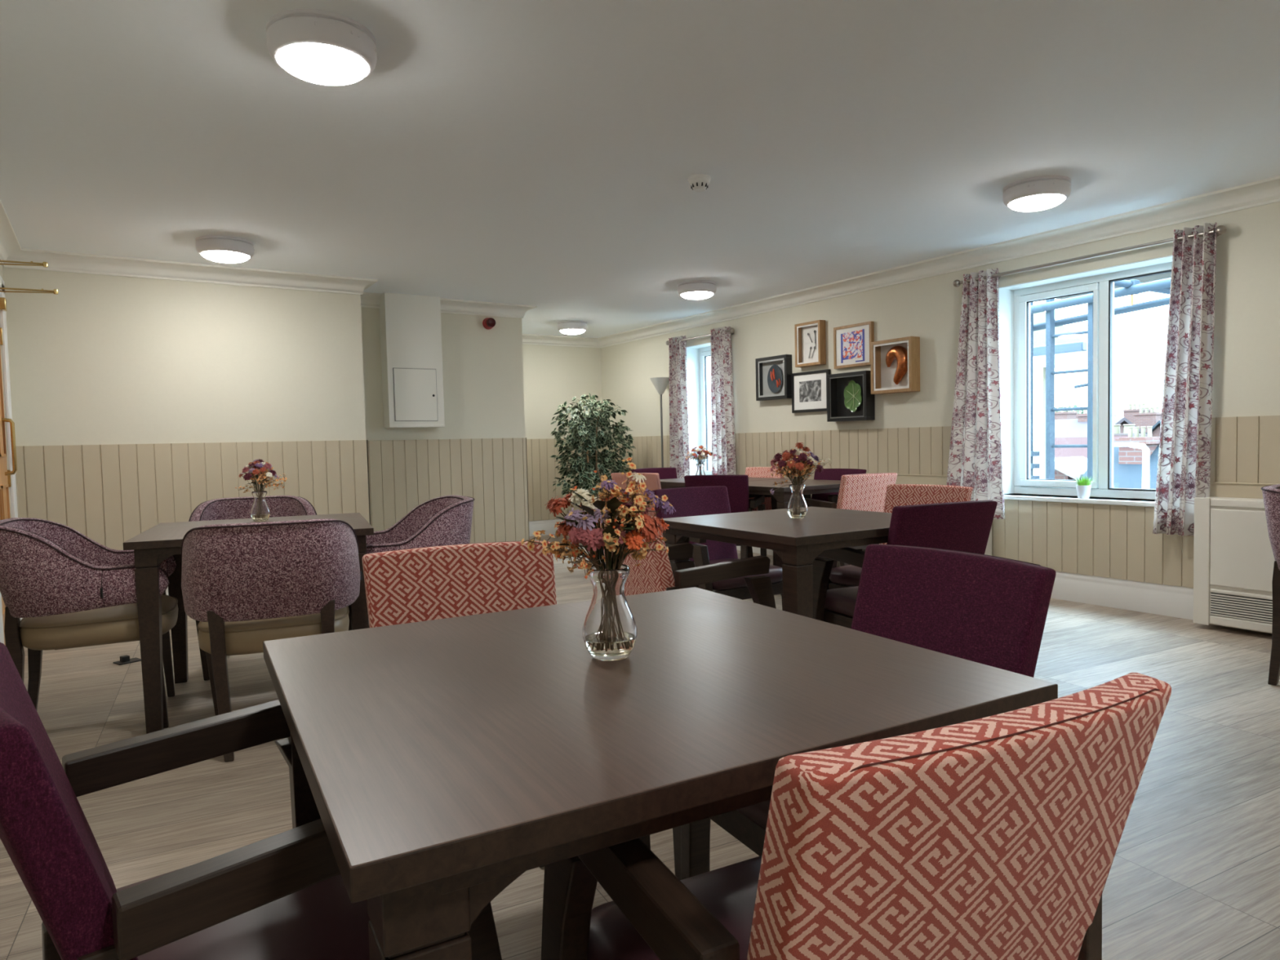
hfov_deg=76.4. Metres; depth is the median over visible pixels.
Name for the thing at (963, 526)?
armchair
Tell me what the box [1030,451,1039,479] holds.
clamp
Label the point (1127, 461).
house
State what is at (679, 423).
curtain
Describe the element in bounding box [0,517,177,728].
armchair
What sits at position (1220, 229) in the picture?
curtain rod
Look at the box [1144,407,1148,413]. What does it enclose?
chimney pot
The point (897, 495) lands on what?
armchair
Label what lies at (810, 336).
picture frame
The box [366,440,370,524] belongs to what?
trim
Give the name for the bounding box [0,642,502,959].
armchair
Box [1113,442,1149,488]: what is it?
downpipe
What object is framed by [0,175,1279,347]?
trim
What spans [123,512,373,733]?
dining table
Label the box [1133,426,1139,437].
chimney pot
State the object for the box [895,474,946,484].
trim
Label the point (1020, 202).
diffuser
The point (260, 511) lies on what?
glass vase
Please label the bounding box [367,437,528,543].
wall paneling
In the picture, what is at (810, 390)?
photograph
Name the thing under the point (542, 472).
trim
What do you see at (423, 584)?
armchair
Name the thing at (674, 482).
dining table
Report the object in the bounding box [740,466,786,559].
armchair
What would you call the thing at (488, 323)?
fire alarm sounder
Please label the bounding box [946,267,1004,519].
curtain
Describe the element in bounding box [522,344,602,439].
wall
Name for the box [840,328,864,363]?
print
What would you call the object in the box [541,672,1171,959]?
armchair
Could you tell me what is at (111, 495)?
wall paneling
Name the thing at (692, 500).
armchair
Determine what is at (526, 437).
trim
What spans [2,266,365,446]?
wall
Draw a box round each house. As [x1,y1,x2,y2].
[1054,403,1150,423]
[1054,409,1146,437]
[1054,435,1128,457]
[1071,407,1155,418]
[1080,426,1159,488]
[1113,423,1146,437]
[1133,406,1161,436]
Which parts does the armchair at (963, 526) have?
leg, seat frame, arm, seat, backrest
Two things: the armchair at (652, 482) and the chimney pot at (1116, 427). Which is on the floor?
the armchair at (652, 482)
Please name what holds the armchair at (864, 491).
on the floor
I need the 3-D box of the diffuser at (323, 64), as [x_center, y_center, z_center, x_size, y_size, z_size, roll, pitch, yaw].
[-0.976,-1.270,2.512,0.262,0.045,0.262,-1,3,7]
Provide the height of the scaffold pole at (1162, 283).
0.183 m
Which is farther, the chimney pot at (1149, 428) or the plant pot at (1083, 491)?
the chimney pot at (1149, 428)
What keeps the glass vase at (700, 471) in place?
on the dining table at (674, 482)
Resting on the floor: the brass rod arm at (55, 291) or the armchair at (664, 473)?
the armchair at (664, 473)
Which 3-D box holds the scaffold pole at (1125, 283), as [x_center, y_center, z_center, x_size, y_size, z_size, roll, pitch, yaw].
[3.890,-1.448,6.156,1.854,0.094,0.054,-3,3,-36]
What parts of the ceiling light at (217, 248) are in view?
plate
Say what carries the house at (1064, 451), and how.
on the ground
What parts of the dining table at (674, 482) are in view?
leg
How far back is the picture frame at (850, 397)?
6.65 m
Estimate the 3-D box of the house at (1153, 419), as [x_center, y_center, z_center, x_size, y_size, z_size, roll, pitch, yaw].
[28.134,1.360,41.312,7.400,10.300,3.200,-3,3,-33]
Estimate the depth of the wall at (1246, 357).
6.04 m
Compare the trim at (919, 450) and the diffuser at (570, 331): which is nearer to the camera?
the trim at (919, 450)
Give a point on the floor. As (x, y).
(1194, 873)
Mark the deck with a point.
(1162, 276)
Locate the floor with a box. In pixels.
[0,533,1279,959]
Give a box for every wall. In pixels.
[0,264,11,518]
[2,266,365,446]
[360,306,524,440]
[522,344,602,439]
[600,201,1279,502]
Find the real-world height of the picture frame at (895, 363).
0.406 m
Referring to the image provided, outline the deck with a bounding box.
[1056,271,1171,299]
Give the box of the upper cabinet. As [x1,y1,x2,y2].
[379,292,444,427]
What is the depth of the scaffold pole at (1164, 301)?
6.08 m
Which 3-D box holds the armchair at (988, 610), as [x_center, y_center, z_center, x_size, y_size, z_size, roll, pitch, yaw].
[0.448,0.578,1.606,0.565,0.835,0.528,-3,3,-27]
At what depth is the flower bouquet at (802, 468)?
3.34 m
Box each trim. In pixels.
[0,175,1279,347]
[0,275,22,644]
[15,471,19,517]
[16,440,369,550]
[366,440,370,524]
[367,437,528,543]
[525,437,529,540]
[526,438,604,521]
[603,435,670,496]
[734,426,997,556]
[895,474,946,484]
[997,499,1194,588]
[1209,415,1279,483]
[1209,481,1279,498]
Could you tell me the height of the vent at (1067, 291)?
0.018 m
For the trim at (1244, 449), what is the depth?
4.37 m
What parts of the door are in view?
moulding, moulding, moulding, pull handle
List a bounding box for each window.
[686,337,711,475]
[998,245,1173,506]
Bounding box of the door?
[0,297,17,645]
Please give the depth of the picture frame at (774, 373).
7.40 m
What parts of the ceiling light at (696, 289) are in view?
plate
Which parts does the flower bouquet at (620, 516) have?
stem, stem, stem, stem, stem, stem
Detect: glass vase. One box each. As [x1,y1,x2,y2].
[250,490,270,521]
[582,564,637,661]
[695,463,705,475]
[786,484,808,518]
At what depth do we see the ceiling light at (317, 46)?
2.42 m
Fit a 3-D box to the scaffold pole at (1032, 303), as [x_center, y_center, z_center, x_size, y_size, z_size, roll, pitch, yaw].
[3.277,3.390,6.842,0.054,10.600,0.054,-3,3,-33]
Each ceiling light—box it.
[195,235,254,262]
[266,8,377,85]
[557,320,587,334]
[677,280,716,299]
[1002,175,1071,211]
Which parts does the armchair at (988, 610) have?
leg, seat frame, seat, backrest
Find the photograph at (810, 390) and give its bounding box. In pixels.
[799,379,821,402]
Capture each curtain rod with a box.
[665,327,734,345]
[952,225,1226,287]
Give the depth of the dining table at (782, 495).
5.71 m
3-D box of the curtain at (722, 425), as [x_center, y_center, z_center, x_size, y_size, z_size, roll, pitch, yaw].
[0.806,-0.632,7.966,0.090,1.700,0.342,-3,3,-33]
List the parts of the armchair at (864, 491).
arm, leg, seat frame, backrest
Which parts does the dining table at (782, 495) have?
leg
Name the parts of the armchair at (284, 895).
leg, backrest, post, arm, arm, seat, leg, leg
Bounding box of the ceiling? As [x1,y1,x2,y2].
[0,0,1279,337]
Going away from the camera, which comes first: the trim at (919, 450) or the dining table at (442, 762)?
the dining table at (442, 762)
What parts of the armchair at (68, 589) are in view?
leg, leg, seat, leg, leg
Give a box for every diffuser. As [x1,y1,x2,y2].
[200,250,249,262]
[276,43,368,85]
[560,328,584,334]
[680,291,713,299]
[1008,194,1065,211]
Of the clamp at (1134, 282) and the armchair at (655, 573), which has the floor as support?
the armchair at (655, 573)
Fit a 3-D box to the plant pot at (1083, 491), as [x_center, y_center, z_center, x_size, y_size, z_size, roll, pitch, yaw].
[2.803,0.074,5.143,0.086,0.083,0.086,-3,3,-33]
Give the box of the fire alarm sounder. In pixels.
[482,317,495,329]
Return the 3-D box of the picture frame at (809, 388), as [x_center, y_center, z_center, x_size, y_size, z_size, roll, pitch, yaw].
[1.478,-0.764,7.047,0.030,0.350,0.440,-3,3,-33]
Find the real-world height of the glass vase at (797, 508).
0.139 m
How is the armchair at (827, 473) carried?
on the floor
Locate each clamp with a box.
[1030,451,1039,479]
[1128,279,1139,305]
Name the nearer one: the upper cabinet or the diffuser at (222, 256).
the diffuser at (222, 256)
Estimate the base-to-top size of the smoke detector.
0.061 m
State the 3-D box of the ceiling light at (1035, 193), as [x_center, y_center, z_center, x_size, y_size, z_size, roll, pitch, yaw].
[2.038,-1.454,4.184,0.316,0.119,0.316,-1,3,8]
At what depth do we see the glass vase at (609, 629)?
1.23 m
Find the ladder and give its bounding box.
[1045,292,1093,479]
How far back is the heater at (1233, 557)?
4.27 m
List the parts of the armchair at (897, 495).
leg, seat frame, seat, backrest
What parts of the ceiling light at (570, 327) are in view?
plate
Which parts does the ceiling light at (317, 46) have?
plate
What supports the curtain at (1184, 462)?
hanging from the curtain rod at (1220, 229)
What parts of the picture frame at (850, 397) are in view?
plate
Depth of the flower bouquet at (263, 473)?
3.79 m
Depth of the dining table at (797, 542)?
2.97 m
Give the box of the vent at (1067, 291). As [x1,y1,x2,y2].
[1044,286,1087,296]
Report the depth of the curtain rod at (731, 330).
8.16 m
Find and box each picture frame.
[755,354,791,400]
[791,368,830,413]
[794,320,826,367]
[826,370,875,422]
[833,320,874,368]
[870,336,919,394]
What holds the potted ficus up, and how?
on the floor
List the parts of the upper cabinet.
door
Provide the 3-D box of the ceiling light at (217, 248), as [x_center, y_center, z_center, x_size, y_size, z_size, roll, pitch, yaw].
[-2.517,-1.386,4.942,0.316,0.119,0.316,-1,3,0]
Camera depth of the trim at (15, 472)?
5.04 m
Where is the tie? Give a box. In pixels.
[1074,382,1087,388]
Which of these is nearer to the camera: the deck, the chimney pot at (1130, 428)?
the deck
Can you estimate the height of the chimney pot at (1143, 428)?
0.160 m
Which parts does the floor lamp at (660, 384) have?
lamp shade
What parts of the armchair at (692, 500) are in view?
arm, backrest, leg, seat, seat frame, leg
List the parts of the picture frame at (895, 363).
copper mould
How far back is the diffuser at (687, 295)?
6.54 m
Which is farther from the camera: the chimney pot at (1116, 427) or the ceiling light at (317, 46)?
the chimney pot at (1116, 427)
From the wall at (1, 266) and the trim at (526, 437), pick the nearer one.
the wall at (1, 266)
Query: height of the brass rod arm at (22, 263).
0.060 m
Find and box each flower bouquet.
[235,458,287,492]
[520,457,675,579]
[684,445,713,463]
[768,442,831,494]
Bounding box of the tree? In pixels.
[1057,404,1083,413]
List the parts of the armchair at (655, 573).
backrest, post, arm, leg, arm, leg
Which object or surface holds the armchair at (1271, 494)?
on the floor
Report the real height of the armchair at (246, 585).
0.832 m
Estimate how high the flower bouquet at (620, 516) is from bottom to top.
0.291 m
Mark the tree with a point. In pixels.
(1074, 406)
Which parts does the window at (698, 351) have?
frame, sash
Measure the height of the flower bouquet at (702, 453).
0.276 m
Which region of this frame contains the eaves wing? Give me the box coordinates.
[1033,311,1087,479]
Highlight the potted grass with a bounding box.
[1074,475,1095,498]
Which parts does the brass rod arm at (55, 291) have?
rod, rod, knob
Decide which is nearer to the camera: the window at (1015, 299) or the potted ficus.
the window at (1015, 299)
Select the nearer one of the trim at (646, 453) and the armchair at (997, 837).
the armchair at (997, 837)
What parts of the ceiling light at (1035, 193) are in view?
plate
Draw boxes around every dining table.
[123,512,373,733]
[262,586,1057,959]
[658,506,892,617]
[659,477,786,509]
[748,478,865,595]
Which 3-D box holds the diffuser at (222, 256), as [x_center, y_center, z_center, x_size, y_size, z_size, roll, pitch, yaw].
[-2.516,-1.349,4.944,0.262,0.045,0.262,-1,3,0]
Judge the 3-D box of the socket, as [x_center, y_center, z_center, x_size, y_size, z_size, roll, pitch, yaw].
[-2.659,0.927,4.225,0.080,0.034,0.110,1,3,37]
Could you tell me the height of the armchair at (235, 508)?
0.832 m
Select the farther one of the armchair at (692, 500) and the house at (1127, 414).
the house at (1127, 414)
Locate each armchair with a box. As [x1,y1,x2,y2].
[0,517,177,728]
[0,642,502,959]
[181,518,362,762]
[188,495,317,680]
[350,494,474,630]
[362,541,650,867]
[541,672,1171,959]
[595,515,776,608]
[610,472,661,516]
[631,467,677,488]
[652,485,783,610]
[680,544,1056,879]
[684,475,766,559]
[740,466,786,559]
[773,468,866,565]
[804,472,897,566]
[812,500,997,628]
[822,484,972,590]
[1261,484,1279,685]
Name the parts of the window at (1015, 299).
sash, sill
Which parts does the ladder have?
rail, rail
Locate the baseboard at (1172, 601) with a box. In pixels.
[165,518,1193,619]
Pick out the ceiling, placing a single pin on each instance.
(543, 154)
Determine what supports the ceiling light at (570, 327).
attached to the ceiling
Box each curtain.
[668,335,691,478]
[710,326,736,475]
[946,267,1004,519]
[1152,222,1219,536]
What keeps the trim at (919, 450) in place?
attached to the wall at (1246, 357)
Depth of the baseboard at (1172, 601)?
4.96 m
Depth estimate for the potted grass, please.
5.11 m
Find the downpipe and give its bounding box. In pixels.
[1033,356,1042,479]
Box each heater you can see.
[836,488,991,566]
[1193,497,1275,633]
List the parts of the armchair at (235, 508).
leg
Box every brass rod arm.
[0,260,48,266]
[0,287,58,294]
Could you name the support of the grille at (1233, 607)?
attached to the heater at (1233, 557)
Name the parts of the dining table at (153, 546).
leg, leg, leg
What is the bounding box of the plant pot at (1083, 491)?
[1075,484,1091,498]
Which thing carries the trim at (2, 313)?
attached to the wall at (1, 266)
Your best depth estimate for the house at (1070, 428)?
29.75 m
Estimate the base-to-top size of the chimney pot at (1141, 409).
0.280 m
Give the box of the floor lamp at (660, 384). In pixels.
[649,377,669,467]
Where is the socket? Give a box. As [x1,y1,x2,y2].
[113,654,141,665]
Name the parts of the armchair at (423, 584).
backrest, leg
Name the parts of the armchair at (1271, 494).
leg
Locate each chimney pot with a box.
[1113,424,1120,433]
[1123,423,1135,433]
[1128,426,1133,437]
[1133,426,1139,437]
[1139,407,1143,413]
[1140,426,1146,437]
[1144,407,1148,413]
[1146,426,1152,436]
[1150,407,1154,413]
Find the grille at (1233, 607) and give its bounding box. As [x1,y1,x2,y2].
[1209,592,1272,623]
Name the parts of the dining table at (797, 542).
leg, leg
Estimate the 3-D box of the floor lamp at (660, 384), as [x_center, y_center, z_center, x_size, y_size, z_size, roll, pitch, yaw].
[0.242,-0.217,8.791,0.240,1.760,0.240,-3,3,-33]
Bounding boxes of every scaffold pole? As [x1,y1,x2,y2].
[1030,277,1171,314]
[1030,302,1033,475]
[1033,297,1169,331]
[1114,280,1170,294]
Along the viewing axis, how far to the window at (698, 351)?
8.63 m
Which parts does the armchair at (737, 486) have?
backrest, leg, arm, leg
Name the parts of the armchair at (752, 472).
leg, leg, arm, backrest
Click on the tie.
(1082, 384)
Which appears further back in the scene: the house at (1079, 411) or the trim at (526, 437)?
the house at (1079, 411)
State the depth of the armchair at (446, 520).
3.76 m
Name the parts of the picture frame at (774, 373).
oval plate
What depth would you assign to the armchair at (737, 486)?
5.77 m
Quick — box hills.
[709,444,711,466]
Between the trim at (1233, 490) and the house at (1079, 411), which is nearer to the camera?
the trim at (1233, 490)
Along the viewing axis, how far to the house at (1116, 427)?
17.36 m
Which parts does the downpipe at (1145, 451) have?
post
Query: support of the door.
in the wall at (1, 266)
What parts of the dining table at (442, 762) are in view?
leg, leg, leg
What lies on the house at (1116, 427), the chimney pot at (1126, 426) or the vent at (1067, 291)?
the chimney pot at (1126, 426)
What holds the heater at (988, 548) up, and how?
on the floor
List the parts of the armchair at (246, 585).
leg, leg, seat, leg, leg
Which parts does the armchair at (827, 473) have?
leg, arm, arm, backrest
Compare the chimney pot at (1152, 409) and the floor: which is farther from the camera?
the chimney pot at (1152, 409)
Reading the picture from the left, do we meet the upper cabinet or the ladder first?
the upper cabinet
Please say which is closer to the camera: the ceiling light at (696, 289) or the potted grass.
the potted grass
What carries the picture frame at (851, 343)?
attached to the wall at (1246, 357)
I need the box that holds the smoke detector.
[688,173,711,191]
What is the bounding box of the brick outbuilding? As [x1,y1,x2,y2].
[1054,456,1087,479]
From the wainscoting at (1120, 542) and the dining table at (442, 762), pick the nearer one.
the dining table at (442, 762)
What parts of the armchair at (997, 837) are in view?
leg, arm, seat, backrest, post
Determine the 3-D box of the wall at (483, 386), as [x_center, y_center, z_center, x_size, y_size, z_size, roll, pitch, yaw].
[-2.272,-0.416,7.957,1.593,2.350,1.970,-3,3,-33]
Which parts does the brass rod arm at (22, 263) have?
rod, rod, knob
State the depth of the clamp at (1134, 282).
5.89 m
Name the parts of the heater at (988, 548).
casing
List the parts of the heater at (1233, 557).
panel, rail, kick rail, rail, panel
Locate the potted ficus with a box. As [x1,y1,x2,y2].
[550,392,635,530]
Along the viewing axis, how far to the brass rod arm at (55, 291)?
4.49 m

